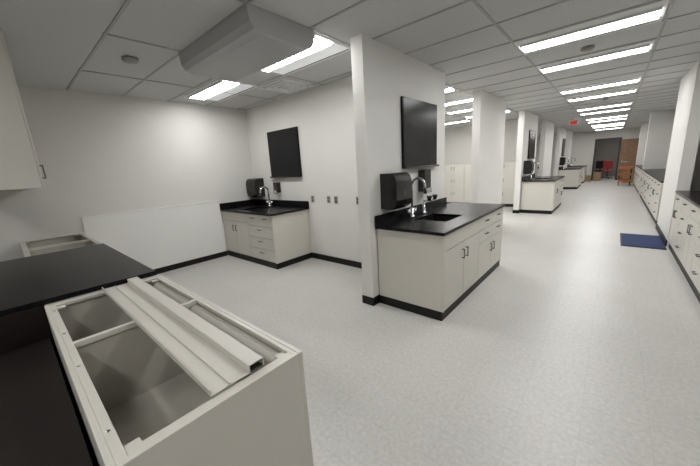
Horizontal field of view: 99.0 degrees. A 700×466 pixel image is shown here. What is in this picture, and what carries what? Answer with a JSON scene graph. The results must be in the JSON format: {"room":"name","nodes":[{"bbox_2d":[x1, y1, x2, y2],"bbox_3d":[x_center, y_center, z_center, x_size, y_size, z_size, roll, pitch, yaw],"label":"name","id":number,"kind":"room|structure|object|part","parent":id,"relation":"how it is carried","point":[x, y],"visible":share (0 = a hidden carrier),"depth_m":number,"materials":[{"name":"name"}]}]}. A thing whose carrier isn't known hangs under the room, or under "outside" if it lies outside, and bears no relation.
{"room":"laboratory","nodes":[
{"label":"laboratory","id":0,"kind":"room"},
{"bbox_2d":[0,0,123,90],"bbox_3d":[-2.306,-1.312,0.427,7.700,0.120,3.550,7,16,40],"label":"ceiling soffit","id":1,"kind":"structure","parent":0,"point":[47,41],"depth_m":2.57,"materials":[{"name":"white paint"}]},
{"bbox_2d":[0,86,255,261],"bbox_3d":[2.443,-2.525,11.671,0.150,2.900,26.700,7,16,40],"label":"wall","id":2,"kind":"structure","parent":0,"point":[99,153],"depth_m":4.63,"materials":[{"name":"paint"}]},
{"bbox_2d":[0,29,45,189],"bbox_3d":[-3.690,-1.077,3.013,1.990,1.275,0.550,7,16,40],"label":"upper cabinet","id":3,"kind":"object","parent":2,"relation":"attached to","point":[19,165],"visible":1,"depth_m":2.52,"materials":[{"name":"beige paint"}]},
{"bbox_2d":[81,201,225,268],"bbox_3d":[-3.238,0.069,5.252,0.028,1.032,2.068,7,16,40],"label":"wall panel","id":4,"kind":"object","parent":2,"relation":"attached to","point":[155,238],"visible":0.9,"depth_m":5.22,"materials":[{"name":"white paint"}]},
{"bbox_2d":[153,251,227,273],"bbox_3d":[-3.203,0.618,5.385,0.015,0.100,2.090,7,16,40],"label":"baseboard","id":5,"kind":"structure","parent":2,"relation":"attached to","point":[221,254],"depth_m":5.61,"materials":[{"name":"black rubber"}]},
{"bbox_2d":[245,76,361,261],"bbox_3d":[-0.642,-0.949,5.302,3.700,2.900,0.120,7,16,40],"label":"wall","id":6,"kind":"structure","parent":0,"point":[323,115],"depth_m":5.06,"materials":[{"name":"white paint"}]},
{"bbox_2d":[246,178,264,197],"bbox_3d":[-1.982,-0.941,6.256,0.340,0.392,0.221,7,16,40],"label":"paper towel dispenser","id":7,"kind":"object","parent":6,"relation":"attached to","point":[253,186],"visible":0.98,"depth_m":6.16,"materials":[{"name":"black plastic"}]},
{"bbox_2d":[273,182,280,194],"bbox_3d":[-1.443,-0.873,5.868,0.130,0.240,0.118,7,16,40],"label":"soap dispenser","id":8,"kind":"object","parent":6,"relation":"attached to","point":[276,185],"visible":1,"depth_m":5.83,"materials":[{"name":"black plastic"}]},
{"bbox_2d":[267,126,301,177],"bbox_3d":[-1.247,-1.472,5.567,0.900,0.865,0.069,7,16,40],"label":"display panel","id":9,"kind":"object","parent":6,"relation":"attached to","point":[283,144],"depth_m":5.53,"materials":[{"name":"black plastic"}]},
{"bbox_2d":[312,252,361,268],"bbox_3d":[0.034,0.511,5.006,1.970,0.100,0.015,7,16,40],"label":"baseboard","id":10,"kind":"structure","parent":6,"relation":"attached to","point":[356,264],"depth_m":5.20,"materials":[{"name":"black rubber"}]},
{"bbox_2d":[65,0,699,136],"bbox_3d":[7.737,-4.392,11.757,7.700,0.100,27.350,7,16,40],"label":"ceiling","id":11,"kind":"structure","parent":0,"point":[174,24],"depth_m":3.40,"materials":[{"name":"tile"}]},
{"bbox_2d":[121,56,138,63],"bbox_3d":[-2.359,-1.851,3.212,0.150,0.048,0.150,7,16,40],"label":"smoke detector","id":12,"kind":"object","parent":11,"relation":"attached to","point":[127,59],"visible":1,"depth_m":3.17,"materials":[{"name":"grey plastic"}]},
{"bbox_2d":[183,79,258,101],"bbox_3d":[-2.036,-2.201,4.671,1.220,0.030,0.620,7,16,40],"label":"light","id":13,"kind":"object","parent":11,"relation":"in","point":[213,91],"depth_m":4.58,"materials":[{"name":"white plastic"}]},
{"bbox_2d":[178,4,313,81],"bbox_3d":[-1.072,-1.810,3.002,1.350,0.190,0.707,7,16,40],"label":"exhaust hood","id":14,"kind":"object","parent":11,"relation":"attached to","point":[251,40],"depth_m":2.72,"materials":[{"name":"white metal"}]},
{"bbox_2d":[259,78,313,93],"bbox_3d":[-0.985,-2.253,4.626,0.600,0.030,0.600,7,16,40],"label":"air diffuser","id":15,"kind":"object","parent":11,"relation":"in","point":[292,87],"depth_m":4.57,"materials":[{"name":"white metal"}]},
{"bbox_2d":[261,32,350,75],"bbox_3d":[-0.619,-2.020,3.464,1.220,0.030,0.620,7,16,40],"label":"light","id":16,"kind":"object","parent":11,"relation":"in","point":[321,48],"depth_m":3.42,"materials":[{"name":"white plastic"}]},
{"bbox_2d":[66,0,699,135],"bbox_3d":[6.301,-3.937,10.296,7.602,0.018,23.140,7,16,40],"label":"grid","id":17,"kind":"object","parent":11,"relation":"attached to","point":[127,2],"depth_m":3.73,"materials":[{"name":"white metal"}]},
{"bbox_2d":[445,85,459,93],"bbox_3d":[1.371,-2.628,5.709,1.220,0.030,0.600,7,16,40],"label":"light","id":18,"kind":"object","parent":11,"relation":"in","point":[448,89],"depth_m":5.41,"materials":[{"name":"white plastic"}]},
{"bbox_2d":[445,119,470,124],"bbox_3d":[3.373,-3.696,10.053,1.220,0.030,0.600,7,16,40],"label":"light","id":19,"kind":"object","parent":11,"relation":"in","point":[464,120],"depth_m":9.80,"materials":[{"name":"white plastic"}]},
{"bbox_2d":[445,107,471,113],"bbox_3d":[3.061,-3.144,7.616,1.220,0.030,0.600,7,16,40],"label":"light","id":20,"kind":"object","parent":11,"relation":"in","point":[467,109],"depth_m":7.71,"materials":[{"name":"white plastic"}]},
{"bbox_2d":[445,95,472,106],"bbox_3d":[2.216,-2.886,6.662,1.220,0.030,0.600,7,16,40],"label":"light","id":21,"kind":"object","parent":11,"relation":"in","point":[467,99],"depth_m":6.44,"materials":[{"name":"white plastic"}]},
{"bbox_2d":[461,109,512,117],"bbox_3d":[3.906,-3.403,8.569,1.220,0.030,0.600,7,16,40],"label":"light","id":22,"kind":"object","parent":11,"relation":"in","point":[466,116],"depth_m":8.68,"materials":[{"name":"white plastic"}]},
{"bbox_2d":[569,118,577,125],"bbox_3d":[8.108,-4.032,10.836,0.240,0.230,0.060,7,16,40],"label":"exit sign","id":23,"kind":"object","parent":11,"relation":"hanging from","point":[574,122],"visible":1,"depth_m":10.82,"materials":[{"name":"red plastic"}]},
{"bbox_2d":[580,45,594,51],"bbox_3d":[2.923,-2.263,3.681,0.140,0.048,0.140,7,16,40],"label":"smoke detector","id":24,"kind":"object","parent":11,"relation":"attached to","point":[587,48],"visible":1,"depth_m":3.64,"materials":[{"name":"grey plastic"}]},
{"bbox_2d":[514,0,668,54],"bbox_3d":[2.507,-2.147,3.210,1.220,0.030,0.600,7,16,40],"label":"light","id":25,"kind":"object","parent":11,"relation":"in","point":[647,14],"depth_m":3.11,"materials":[{"name":"white plastic"}]},
{"bbox_2d":[536,39,654,74],"bbox_3d":[3.345,-2.403,4.156,1.220,0.030,0.600,7,16,40],"label":"light","id":26,"kind":"object","parent":11,"relation":"in","point":[642,47],"depth_m":4.06,"materials":[{"name":"white plastic"}]},
{"bbox_2d":[558,75,641,94],"bbox_3d":[4.840,-2.860,5.843,1.220,0.030,0.600,7,16,40],"label":"light","id":27,"kind":"object","parent":11,"relation":"in","point":[630,80],"depth_m":5.75,"materials":[{"name":"white plastic"}]},
{"bbox_2d":[575,101,632,110],"bbox_3d":[7.180,-3.575,8.483,1.220,0.030,0.600,7,16,40],"label":"light","id":28,"kind":"object","parent":11,"relation":"in","point":[624,103],"depth_m":8.38,"materials":[{"name":"white plastic"}]},
{"bbox_2d":[579,107,630,114],"bbox_3d":[8.025,-3.834,9.437,1.220,0.030,0.600,7,16,40],"label":"light","id":29,"kind":"object","parent":11,"relation":"in","point":[625,108],"depth_m":9.34,"materials":[{"name":"white plastic"}]},
{"bbox_2d":[585,114,627,120],"bbox_3d":[9.521,-4.291,11.124,1.220,0.030,0.600,7,16,40],"label":"light","id":30,"kind":"object","parent":11,"relation":"in","point":[623,114],"depth_m":11.03,"materials":[{"name":"white plastic"}]},
{"bbox_2d":[588,117,626,122],"bbox_3d":[10.366,-4.549,12.077,1.220,0.030,0.600,7,16,40],"label":"light","id":31,"kind":"object","parent":11,"relation":"in","point":[623,117],"depth_m":11.98,"materials":[{"name":"white plastic"}]},
{"bbox_2d":[590,122,625,125],"bbox_3d":[11.861,-5.006,13.764,1.220,0.030,0.600,7,16,40],"label":"light","id":32,"kind":"object","parent":11,"relation":"in","point":[617,122],"depth_m":13.70,"materials":[{"name":"white plastic"}]},
{"bbox_2d":[592,124,624,127],"bbox_3d":[12.706,-5.264,14.717,1.220,0.030,0.600,7,16,40],"label":"light","id":33,"kind":"object","parent":11,"relation":"in","point":[616,124],"depth_m":14.58,"materials":[{"name":"white plastic"}]},
{"bbox_2d":[82,176,699,465],"bbox_3d":[6.754,-1.113,11.096,7.700,0.100,30.900,7,16,40],"label":"floor","id":34,"kind":"structure","parent":0,"point":[581,347],"depth_m":2.61,"materials":[{"name":"tile"}]},
{"bbox_2d":[0,338,92,465],"bbox_3d":[-1.467,1.135,1.110,1.535,0.720,0.770,7,16,40],"label":"countertop","id":35,"kind":"structure","parent":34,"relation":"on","point":[39,424],"depth_m":1.21,"materials":[{"name":"black stone"}]},
{"bbox_2d":[20,232,101,256],"bbox_3d":[-3.506,0.576,3.734,1.580,0.922,0.620,7,16,40],"label":"base cabinet","id":36,"kind":"object","parent":34,"relation":"on","point":[34,247],"visible":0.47,"depth_m":3.81,"materials":[{"name":"beige paint"}]},
{"bbox_2d":[0,243,155,430],"bbox_3d":[-2.505,0.797,2.378,1.720,0.955,1.355,7,16,40],"label":"countertop","id":37,"kind":"structure","parent":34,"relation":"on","point":[29,284],"depth_m":2.09,"materials":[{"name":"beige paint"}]},
{"bbox_2d":[44,275,313,465],"bbox_3d":[-0.982,0.882,1.579,1.625,0.956,0.620,7,16,40],"label":"base cabinet","id":38,"kind":"object","parent":34,"relation":"on","point":[134,405],"depth_m":1.27,"materials":[{"name":"white metal"}]},
{"bbox_3d":[-0.975,0.418,1.536,1.560,0.032,0.200,7,16,40],"label":"steel shelf panel","id":39,"kind":"part","parent":38,"relation":"part of","materials":[{"name":"beige metal"}]},
{"bbox_2d":[219,199,311,269],"bbox_3d":[-1.641,-0.057,5.778,1.735,1.070,0.825,7,16,40],"label":"base cabinet","id":40,"kind":"object","parent":34,"relation":"on","point":[276,236],"visible":1,"depth_m":5.38,"materials":[{"name":"beige paint"}]},
{"bbox_2d":[260,186,273,206],"bbox_3d":[-1.644,-0.728,5.926,0.259,0.404,0.251,-6,13,-12],"label":"gooseneck faucet","id":41,"kind":"object","parent":40,"relation":"on","point":[269,202],"visible":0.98,"depth_m":5.91,"materials":[{"name":"silver metal"}]},
{"bbox_2d":[375,197,504,320],"bbox_3d":[1.331,0.155,4.016,0.835,1.070,2.180,7,16,40],"label":"base cabinet","id":42,"kind":"object","parent":34,"relation":"on","point":[430,262],"visible":1,"depth_m":3.37,"materials":[{"name":"beige paint"}]},
{"bbox_2d":[405,177,426,217],"bbox_3d":[0.810,-0.448,3.755,0.258,0.504,0.251,-2,12,5],"label":"gooseneck faucet","id":43,"kind":"object","parent":42,"relation":"on","point":[411,211],"visible":0.94,"depth_m":3.73,"materials":[{"name":"silver metal"}]},
{"bbox_2d":[421,194,437,213],"bbox_3d":[1.038,-0.380,3.980,0.187,0.250,0.230,7,16,40],"label":"eyewash station","id":44,"kind":"object","parent":42,"relation":"on","point":[429,198],"visible":1,"depth_m":3.97,"materials":[{"name":"silver metal"}]},
{"bbox_2d":[444,161,515,206],"bbox_3d":[4.428,-1.837,11.277,3.400,1.500,0.730,7,16,40],"label":"lockers","id":45,"kind":"object","parent":34,"relation":"on","point":[457,176],"visible":0.3,"depth_m":11.01,"materials":[{"name":"beige paint"}]},
{"bbox_2d":[520,173,564,213],"bbox_3d":[6.057,-1.289,9.348,0.835,1.070,2.100,7,16,40],"label":"base cabinet","id":46,"kind":"object","parent":34,"relation":"on","point":[539,194],"visible":0.99,"depth_m":8.68,"materials":[{"name":"beige paint"}]},
{"bbox_2d":[558,166,582,188],"bbox_3d":[11.128,-2.839,15.069,0.835,1.070,2.100,7,16,40],"label":"base cabinet","id":47,"kind":"object","parent":34,"relation":"on","point":[573,175],"visible":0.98,"depth_m":14.34,"materials":[{"name":"beige paint"}]},
{"bbox_2d":[567,164,586,183],"bbox_3d":[13.240,-3.485,17.453,0.835,1.070,1.600,7,16,40],"label":"base cabinet","id":48,"kind":"object","parent":34,"relation":"on","point":[568,165],"visible":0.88,"depth_m":16.82,"materials":[{"name":"beige paint"}]},
{"bbox_2d":[585,175,590,180],"bbox_3d":[14.249,-3.283,17.943,0.300,0.352,0.350,7,16,40],"label":"cardboard box","id":49,"kind":"object","parent":34,"relation":"on","point":[588,177],"visible":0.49,"depth_m":17.79,"materials":[{"name":"brown cardboard"}]},
{"bbox_2d":[593,172,600,180],"bbox_3d":[14.762,-3.375,17.872,0.350,0.502,0.350,7,16,40],"label":"cardboard box","id":50,"kind":"object","parent":34,"relation":"on","point":[596,175],"visible":0.97,"depth_m":17.74,"materials":[{"name":"brown cardboard"}]},
{"bbox_2d":[595,161,603,176],"bbox_3d":[16.622,-4.223,19.846,0.590,1.100,0.621,7,16,40],"label":"office chair","id":51,"kind":"object","parent":34,"relation":"on","point":[599,164],"visible":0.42,"depth_m":19.98,"materials":[{"name":"black fabric"}]},
{"bbox_2d":[601,161,613,178],"bbox_3d":[16.275,-3.985,18.854,0.590,1.100,0.621,7,16,40],"label":"office chair","id":52,"kind":"object","parent":34,"relation":"on","point":[607,165],"visible":0.98,"depth_m":18.93,"materials":[{"name":"red fabric"}]},
{"bbox_2d":[618,166,632,185],"bbox_3d":[13.412,-2.777,14.595,0.450,0.889,0.790,7,16,40],"label":"utility cart","id":53,"kind":"object","parent":34,"relation":"on","point":[626,167],"visible":1,"depth_m":14.34,"materials":[{"name":"brown plastic"}]},
{"bbox_2d":[622,172,633,182],"bbox_3d":[14.724,-2.953,15.839,0.400,0.552,0.350,7,16,40],"label":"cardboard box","id":54,"kind":"object","parent":34,"relation":"on","point":[632,175],"visible":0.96,"depth_m":15.70,"materials":[{"name":"brown cardboard"}]},
{"bbox_2d":[633,165,642,193],"bbox_3d":[12.579,-2.382,12.604,0.755,1.065,4.430,7,16,40],"label":"base cabinet","id":55,"kind":"object","parent":34,"relation":"on","point":[637,177],"visible":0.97,"depth_m":12.53,"materials":[{"name":"beige paint"}]},
{"bbox_2d":[620,233,666,249],"bbox_3d":[5.343,0.138,5.493,0.565,0.013,1.100,7,16,40],"label":"floor mat","id":56,"kind":"object","parent":34,"relation":"on","point":[630,240],"visible":1,"depth_m":5.42,"materials":[{"name":"rubber"}]},
{"bbox_2d":[639,169,665,223],"bbox_3d":[8.874,-1.249,8.423,0.755,1.065,6.030,7,16,40],"label":"base cabinet","id":57,"kind":"object","parent":34,"relation":"on","point":[652,180],"visible":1,"depth_m":7.85,"materials":[{"name":"beige paint"}]},
{"bbox_2d":[657,59,699,246],"bbox_3d":[6.141,-1.319,5.176,0.730,2.900,1.700,7,16,40],"label":"column","id":58,"kind":"structure","parent":34,"relation":"on","point":[682,173],"depth_m":5.02,"materials":[{"name":"white paint"}]},
{"bbox_2d":[668,190,699,302],"bbox_3d":[4.330,0.140,3.296,0.755,1.065,3.850,7,16,40],"label":"base cabinet","id":59,"kind":"object","parent":34,"relation":"on","point":[684,237],"visible":1,"depth_m":3.92,"materials":[{"name":"beige paint"}]},
{"bbox_2d":[350,33,444,297],"bbox_3d":[0.784,-0.753,4.023,0.150,2.900,1.980,7,16,40],"label":"wall partition","id":60,"kind":"structure","parent":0,"point":[381,73],"depth_m":3.41,"materials":[{"name":"white paint"}]},
{"bbox_2d":[362,294,379,305],"bbox_3d":[0.864,0.613,4.322,0.170,0.100,2.000,7,16,40],"label":"baseboard","id":61,"kind":"structure","parent":60,"relation":"attached to","point":[365,299],"depth_m":3.58,"materials":[{"name":"black rubber"}]},
{"bbox_2d":[380,172,411,209],"bbox_3d":[0.543,-0.492,3.489,0.221,0.412,0.340,7,16,40],"label":"paper towel dispenser","id":62,"kind":"object","parent":60,"relation":"attached to","point":[395,188],"visible":1,"depth_m":3.38,"materials":[{"name":"black plastic"}]},
{"bbox_2d":[400,96,438,168],"bbox_3d":[0.954,-1.302,3.969,0.069,0.845,0.940,7,16,40],"label":"display panel","id":63,"kind":"object","parent":60,"relation":"attached to","point":[418,118],"visible":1,"depth_m":3.90,"materials":[{"name":"black glass"}]},
{"bbox_2d":[418,170,431,193],"bbox_3d":[1.040,-0.701,4.116,0.123,0.330,0.188,7,16,40],"label":"soap dispenser","id":64,"kind":"object","parent":60,"relation":"attached to","point":[425,174],"visible":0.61,"depth_m":4.07,"materials":[{"name":"black plastic"}]},
{"bbox_2d":[445,119,517,164],"bbox_3d":[4.753,-2.599,11.390,3.700,2.900,0.120,7,16,40],"label":"wall","id":65,"kind":"structure","parent":0,"point":[458,140],"depth_m":11.41,"materials":[{"name":"paint"}]},
{"bbox_2d":[470,89,505,203],"bbox_3d":[3.037,-1.441,6.564,0.150,2.900,1.750,7,16,40],"label":"wall partition","id":66,"kind":"structure","parent":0,"point":[488,110],"depth_m":6.15,"materials":[{"name":"white paint"}]},
{"bbox_2d":[513,110,538,209],"bbox_3d":[5.523,-2.201,9.370,0.150,2.900,2.000,7,16,40],"label":"wall partition","id":67,"kind":"structure","parent":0,"point":[527,121],"depth_m":8.72,"materials":[{"name":"white paint"}]},
{"bbox_2d":[523,160,533,173],"bbox_3d":[5.282,-1.941,8.836,0.221,0.392,0.300,7,16,40],"label":"paper towel dispenser","id":68,"kind":"object","parent":67,"relation":"attached to","point":[528,168],"visible":1,"depth_m":8.74,"materials":[{"name":"black plastic"}]},
{"bbox_2d":[527,130,535,158],"bbox_3d":[5.673,-2.744,9.294,0.069,0.845,0.900,7,16,40],"label":"display panel","id":69,"kind":"object","parent":67,"relation":"attached to","point":[532,134],"visible":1,"depth_m":9.20,"materials":[{"name":"black glass"}]},
{"bbox_2d":[538,120,553,175],"bbox_3d":[7.831,-2.907,11.974,0.150,2.900,1.900,7,16,40],"label":"wall partition","id":70,"kind":"structure","parent":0,"point":[547,129],"depth_m":11.39,"materials":[{"name":"white paint"}]},
{"bbox_2d":[553,127,566,175],"bbox_3d":[10.528,-3.731,15.018,0.150,2.900,2.000,7,16,40],"label":"wall partition","id":71,"kind":"structure","parent":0,"point":[561,132],"depth_m":14.29,"materials":[{"name":"white paint"}]},
{"bbox_2d":[559,157,565,165],"bbox_3d":[10.353,-3.491,14.557,0.221,0.392,0.300,7,16,40],"label":"paper towel dispenser","id":72,"kind":"object","parent":71,"relation":"attached to","point":[562,161],"visible":1,"depth_m":14.46,"materials":[{"name":"black plastic"}]},
{"bbox_2d":[561,138,565,155],"bbox_3d":[10.744,-4.294,15.015,0.069,0.845,0.900,7,16,40],"label":"display panel","id":73,"kind":"object","parent":71,"relation":"attached to","point":[564,140],"visible":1,"depth_m":14.88,"materials":[{"name":"black glass"}]},
{"bbox_2d":[564,131,572,167],"bbox_3d":[12.739,-4.407,17.511,0.150,2.900,1.600,7,16,40],"label":"wall partition","id":74,"kind":"structure","parent":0,"point":[569,135],"depth_m":16.93,"materials":[{"name":"white paint"}]},
{"bbox_2d":[534,127,640,176],"bbox_3d":[13.974,-4.834,19.130,7.550,2.900,0.150,7,16,40],"label":"wall","id":75,"kind":"structure","parent":0,"point":[583,144],"depth_m":18.47,"materials":[{"name":"paint"}]},
{"bbox_2d":[591,137,621,179],"bbox_3d":[15.379,-4.425,17.967,1.200,2.440,0.210,7,16,40],"label":"door frame","id":76,"kind":"structure","parent":75,"relation":"attached to","point":[620,138],"depth_m":17.73,"materials":[{"name":"grey paint"}]},
{"bbox_2d":[617,138,638,179],"bbox_3d":[16.093,-4.232,17.176,0.900,2.280,0.060,7,16,40],"label":"door","id":77,"kind":"structure","parent":75,"relation":"in","point":[629,147],"depth_m":17.17,"materials":[{"name":"brown wood"}]},
{"bbox_2d":[566,87,637,101],"bbox_3d":[5.685,-3.118,6.796,1.220,0.030,0.600,7,16,40],"label":"light","id":78,"kind":"object","parent":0,"point":[630,90],"depth_m":6.70,"materials":[{"name":"white plastic"}]},
{"bbox_2d":[594,139,619,175],"bbox_3d":[17.727,-5.488,21.114,4.550,2.900,0.200,7,16,40],"label":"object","id":79,"kind":"structure","parent":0,"point":[607,150],"depth_m":20.80,"materials":[{"name":"grey"}]},
{"bbox_2d":[633,122,648,184],"bbox_3d":[14.169,-3.773,14.234,0.730,2.900,0.200,7,16,40],"label":"wall","id":80,"kind":"structure","parent":0,"point":[644,125],"depth_m":14.22,"materials":[{"name":"white paint"}]},
{"bbox_2d":[638,109,675,195],"bbox_3d":[10.918,-2.779,10.567,0.730,2.900,0.200,7,16,40],"label":"wall","id":81,"kind":"structure","parent":0,"point":[660,128],"depth_m":10.44,"materials":[{"name":"white paint"}]},
{"bbox_3d":[9.464,-2.190,8.266,0.150,2.900,30.700,7,16,40],"label":"wall","id":82,"kind":"structure","parent":0,"visible":0},
{"bbox_2d":[655,223,666,245],"bbox_3d":[5.938,0.010,5.715,0.015,0.100,1.700,7,16,40],"label":"baseboard","id":83,"kind":"structure","parent":82,"relation":"attached to","point":[657,227],"depth_m":5.57,"materials":[{"name":"black rubber"}]}
]}

